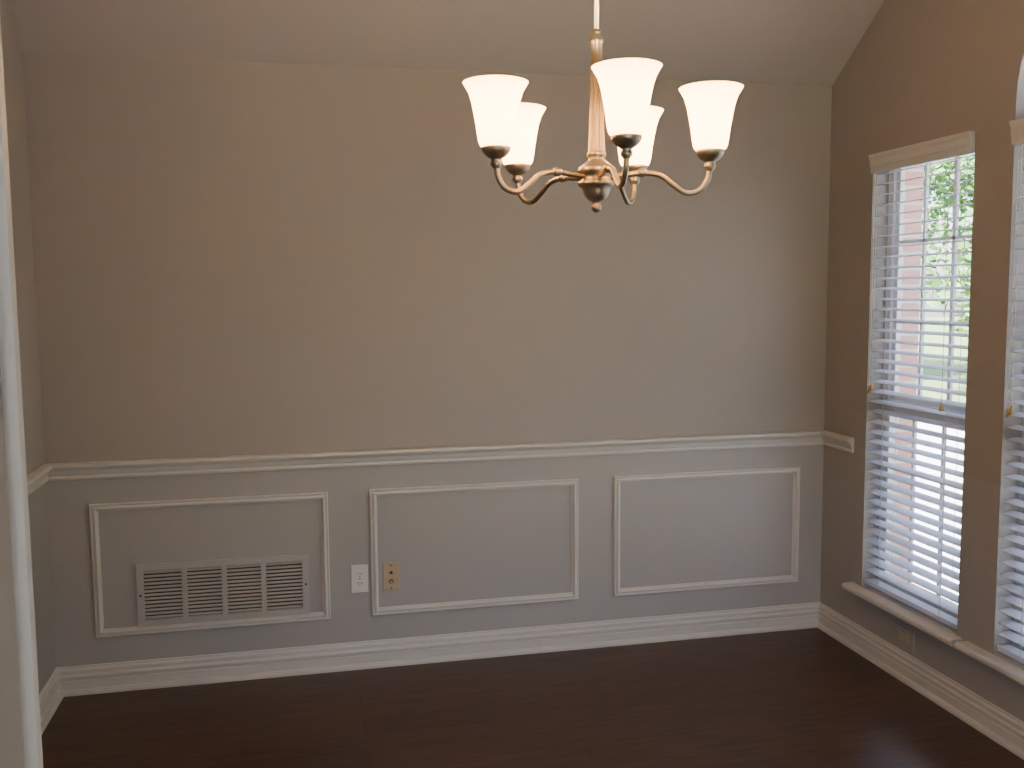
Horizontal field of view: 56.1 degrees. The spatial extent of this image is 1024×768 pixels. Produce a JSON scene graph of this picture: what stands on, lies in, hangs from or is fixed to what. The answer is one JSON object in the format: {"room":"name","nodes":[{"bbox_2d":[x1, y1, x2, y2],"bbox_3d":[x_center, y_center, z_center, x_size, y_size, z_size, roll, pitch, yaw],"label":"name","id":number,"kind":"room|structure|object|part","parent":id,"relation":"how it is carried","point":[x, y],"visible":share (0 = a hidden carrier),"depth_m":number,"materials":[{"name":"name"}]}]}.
{"room":"dining room","nodes":[
{"label":"dining room","id":0,"kind":"room"},
{"bbox_2d":[0,365,23,767],"bbox_3d":[-0.271,-0.063,0.684,4.881,3.100,0.140,-2,6,-12],"label":"wall","id":1,"kind":"structure","parent":0,"point":[11,740],"depth_m":0.71,"materials":[{"name":"paint"}]},
{"bbox_2d":[0,16,42,767],"bbox_3d":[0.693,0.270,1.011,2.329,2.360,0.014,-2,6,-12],"label":"trim","id":2,"kind":"structure","parent":1,"relation":"attached to","point":[9,334],"depth_m":0.74,"materials":[{"name":"grey paint"}]},
{"bbox_2d":[0,0,55,692],"bbox_3d":[-1.515,-0.210,2.069,0.140,3.150,3.120,-2,6,-12],"label":"wall","id":3,"kind":"structure","parent":0,"point":[12,52],"depth_m":3.49,"materials":[{"name":"paint"}]},
{"bbox_2d":[27,464,52,495],"bbox_3d":[-1.423,0.478,2.154,0.036,0.066,3.120,-2,6,-12],"label":"trim","id":4,"kind":"structure","parent":3,"relation":"attached to","point":[37,478],"depth_m":3.49,"materials":[{"name":"grey paint"}]},
{"bbox_2d":[39,668,63,734],"bbox_3d":[-1.421,1.300,2.232,0.028,0.110,3.120,-2,6,-12],"label":"baseboard","id":5,"kind":"structure","parent":3,"relation":"attached to","point":[51,695],"depth_m":3.58,"materials":[{"name":"grey paint"}]},
{"bbox_2d":[22,52,831,666],"bbox_3d":[-0.201,-0.458,4.018,3.481,3.450,0.140,-2,6,-12],"label":"wall","id":6,"kind":"structure","parent":0,"point":[231,258],"depth_m":3.93,"materials":[{"name":"paint"}]},
{"bbox_2d":[89,492,330,637],"bbox_3d":[-1.188,0.716,3.826,0.905,0.530,0.017,-2,6,-12],"label":"trim","id":7,"kind":"structure","parent":6,"relation":"attached to","point":[100,632],"depth_m":3.81,"materials":[{"name":"grey paint"}]},
{"bbox_2d":[135,553,309,626],"bbox_3d":[-1.150,0.824,3.845,0.663,0.248,0.014,-2,6,-12],"label":"air vent","id":8,"kind":"object","parent":6,"relation":"in","point":[170,593],"visible":1,"depth_m":3.84,"materials":[{"name":"grey metal"}]},
{"bbox_2d":[351,564,368,592],"bbox_3d":[-0.628,0.804,3.963,0.070,0.117,0.009,-2,6,-12],"label":"electrical outlet","id":9,"kind":"object","parent":6,"relation":"attached to","point":[359,573],"visible":1,"depth_m":3.96,"materials":[{"name":"white plastic"}]},
{"bbox_2d":[383,562,399,590],"bbox_3d":[-0.502,0.801,3.988,0.068,0.117,0.016,-2,6,-12],"label":"wall plate","id":10,"kind":"object","parent":6,"relation":"attached to","point":[390,570],"visible":1,"depth_m":3.99,"materials":[{"name":"beige plastic"}]},
{"bbox_2d":[47,430,822,480],"bbox_3d":[-0.176,0.291,4.003,3.281,0.066,0.036,-2,6,-12],"label":"trim","id":11,"kind":"structure","parent":6,"relation":"attached to","point":[398,456],"depth_m":3.95,"materials":[{"name":"grey paint"}]},
{"bbox_2d":[56,602,819,696],"bbox_3d":[-0.170,1.113,4.085,3.281,0.110,0.028,-2,6,-12],"label":"baseboard","id":12,"kind":"structure","parent":6,"relation":"attached to","point":[338,657],"depth_m":4.04,"materials":[{"name":"grey paint"}]},
{"bbox_2d":[369,478,578,615],"bbox_3d":[-0.148,0.685,4.056,0.893,0.532,0.017,-2,6,-12],"label":"trim","id":13,"kind":"structure","parent":6,"relation":"attached to","point":[574,483],"depth_m":4.05,"materials":[{"name":"grey paint"}]},
{"bbox_2d":[613,466,799,595],"bbox_3d":[0.877,0.654,4.283,0.887,0.534,0.017,-2,6,-12],"label":"trim","id":14,"kind":"structure","parent":6,"relation":"attached to","point":[617,480],"depth_m":4.27,"materials":[{"name":"grey paint"}]},
{"bbox_2d":[5,0,884,86],"bbox_3d":[-0.213,-1.264,0.265,5.081,0.828,7.200,-2,6,-12],"label":"ceiling","id":15,"kind":"structure","parent":0,"point":[786,42],"depth_m":3.71,"materials":[{"name":"paint"}]},
{"bbox_2d":[462,0,743,212],"bbox_3d":[0.189,-1.050,2.134,0.629,1.316,0.615,-2,6,-12],"label":"chandelier","id":16,"kind":"object","parent":15,"relation":"hanging from","point":[506,127],"visible":1,"depth_m":2.11,"materials":[{"name":"white glass"}]},
{"bbox_3d":[-0.035,-0.584,2.083,0.143,0.138,0.143,-2,6,-12],"label":"lamp shade","id":17,"kind":"part","parent":16,"relation":"part of","materials":[{"name":"white glass"}]},
{"bbox_3d":[0.013,-0.613,2.378,0.143,0.138,0.143,-2,6,-12],"label":"lamp shade","id":18,"kind":"part","parent":16,"relation":"part of","materials":[{"name":"white glass"}]},
{"bbox_3d":[0.048,-0.486,2.144,0.258,0.130,0.064,-4,6,-32],"label":"arm","id":19,"kind":"part","parent":16,"relation":"part of","materials":[{"name":"gold metal"}]},
{"bbox_3d":[0.083,-0.503,2.320,0.064,0.130,0.258,-6,8,-44],"label":"arm","id":20,"kind":"part","parent":16,"relation":"part of","materials":[{"name":"gold metal"}]},
{"bbox_3d":[0.188,-1.250,2.135,0.128,0.920,0.128,-2,6,-12],"label":"ceiling rod and canopy","id":21,"kind":"part","parent":16,"relation":"part of","materials":[{"name":"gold metal"}]},
{"bbox_3d":[0.212,-0.478,2.050,0.064,0.130,0.258,-2,6,-12],"label":"arm","id":22,"kind":"part","parent":16,"relation":"part of","materials":[{"name":"gold metal"}]},
{"bbox_3d":[0.232,-0.573,1.946,0.143,0.138,0.143,-2,6,-12],"label":"lamp shade","id":23,"kind":"part","parent":16,"relation":"part of","materials":[{"name":"white glass"}]},
{"bbox_3d":[0.259,-0.508,2.352,0.064,0.130,0.258,3,6,32],"label":"arm","id":24,"kind":"part","parent":16,"relation":"part of","materials":[{"name":"gold metal"}]},
{"bbox_3d":[0.310,-0.620,2.424,0.143,0.138,0.143,-2,6,-12],"label":"lamp shade","id":25,"kind":"part","parent":16,"relation":"part of","materials":[{"name":"white glass"}]},
{"bbox_3d":[0.350,-0.492,2.177,0.258,0.130,0.064,0,6,7],"label":"arm","id":26,"kind":"part","parent":16,"relation":"part of","materials":[{"name":"gold metal"}]},
{"bbox_3d":[0.446,-0.595,2.156,0.143,0.138,0.143,-2,6,-12],"label":"lamp shade","id":27,"kind":"part","parent":16,"relation":"part of","materials":[{"name":"white glass"}]},
{"bbox_2d":[41,628,1023,767],"bbox_3d":[-0.190,1.568,0.536,5.081,0.120,7.200,-2,6,-12],"label":"floor","id":28,"kind":"structure","parent":0,"point":[799,698],"depth_m":3.53,"materials":[{"name":"brown wood"}]},
{"bbox_2d":[820,0,1023,721],"bbox_3d":[2.232,-0.180,0.915,0.110,3.450,7.200,-2,6,-12],"label":"wall","id":29,"kind":"structure","parent":0,"point":[921,70],"depth_m":3.54,"materials":[{"name":"paint"}]},
{"bbox_2d":[821,430,853,452],"bbox_3d":[1.430,0.254,4.252,0.036,0.066,0.245,-2,6,-12],"label":"trim","id":30,"kind":"structure","parent":29,"relation":"attached to","point":[834,440],"depth_m":4.22,"materials":[{"name":"grey paint"}]},
{"bbox_2d":[842,582,962,646],"bbox_3d":[1.571,0.914,3.837,0.129,0.050,0.710,-2,6,-12],"label":"window sill","id":31,"kind":"structure","parent":29,"relation":"attached to","point":[925,623],"depth_m":3.77,"materials":[{"name":"grey paint"}]},
{"bbox_2d":[895,623,914,650],"bbox_3d":[1.562,1.007,3.820,0.008,0.072,0.116,-2,6,-12],"label":"electrical outlet","id":32,"kind":"object","parent":29,"relation":"attached to","point":[903,636],"visible":1,"depth_m":3.81,"materials":[{"name":"paint"}]},
{"bbox_2d":[817,602,1023,759],"bbox_3d":[1.754,1.208,2.935,0.028,0.110,3.120,-2,6,-12],"label":"baseboard","id":33,"kind":"structure","parent":29,"relation":"attached to","point":[992,721],"depth_m":3.65,"materials":[{"name":"grey paint"}]},
{"bbox_2d":[878,153,974,618],"bbox_3d":[1.642,-0.012,3.748,0.049,1.815,0.610,-2,6,-12],"label":"window","id":34,"kind":"structure","parent":29,"relation":"in","point":[896,176],"depth_m":3.89,"materials":[{"name":"white plastic"}]},
{"bbox_2d":[864,131,975,629],"bbox_3d":[1.572,-0.017,3.733,0.081,1.796,0.606,-2,6,-12],"label":"window blind","id":35,"kind":"object","parent":34,"relation":"attached to","point":[960,144],"visible":0.83,"depth_m":3.73,"materials":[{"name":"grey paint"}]},
{"bbox_2d":[954,641,1023,684],"bbox_3d":[1.778,1.000,2.913,0.129,0.050,1.145,-2,6,-12],"label":"window sill","id":36,"kind":"structure","parent":29,"relation":"attached to","point":[1013,669],"depth_m":3.29,"materials":[{"name":"grey paint"}]},
{"bbox_2d":[997,118,1023,663],"bbox_3d":[1.783,0.071,2.796,0.081,1.796,0.936,-2,6,-12],"label":"window blind","id":37,"kind":"object","parent":29,"relation":"attached to","point":[1017,126],"visible":1,"depth_m":3.23,"materials":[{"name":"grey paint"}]},
{"bbox_2d":[1013,392,1023,650],"bbox_3d":[1.851,-0.188,2.784,0.049,2.345,0.940,-2,6,-12],"label":"window","id":38,"kind":"structure","parent":29,"relation":"in","point":[1021,496],"depth_m":3.29,"materials":[{"name":"white plastic"}]},
{"bbox_2d":[890,164,957,605],"bbox_3d":[2.340,0.060,1.014,0.120,3.950,7.500,-2,6,-12],"label":"brick wall","id":39,"kind":"structure","parent":0,"point":[916,172],"depth_m":4.04,"materials":[{"name":"red brick"}]},
{"label":"outside","id":40,"kind":"structure","parent":0,"visible":0},
{"bbox_2d":[917,317,967,402],"bbox_3d":[6.901,1.143,10.835,100.000,0.150,110.000,-2,6,-12],"label":"lawn","id":41,"kind":"structure","parent":40,"point":[936,328],"depth_m":28.52,"materials":[{"name":"green plant"}]},
{"bbox_2d":[913,422,964,603],"bbox_3d":[5.241,1.102,10.459,7.400,0.029,70.000,-2,6,-12],"label":"driveway","id":42,"kind":"structure","parent":41,"relation":"on","point":[919,424],"depth_m":10.14,"materials":[{"name":"concrete"}]},
{"bbox_2d":[919,159,973,317],"bbox_3d":[11.539,-5.081,21.570,8.998,10.132,9.837,-2,6,-12],"label":"tree","id":43,"kind":"object","parent":41,"relation":"on","point":[960,258],"visible":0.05,"depth_m":20.36,"materials":[{"name":"green plant"}]},
{"bbox_2d":[920,154,974,281],"bbox_3d":[7.798,-5.327,24.170,9.119,10.186,7.476,-1,5,-1],"label":"tree","id":44,"kind":"object","parent":41,"relation":"on","point":[933,178],"visible":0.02,"depth_m":22.67,"materials":[{"name":"green plant"}]},
{"bbox_2d":[922,156,974,344],"bbox_3d":[10.420,-3.715,16.593,8.113,8.381,6.713,-2,6,-12],"label":"tree","id":45,"kind":"object","parent":41,"relation":"on","point":[943,189],"visible":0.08,"depth_m":17.30,"materials":[{"name":"green plant"}]}
]}

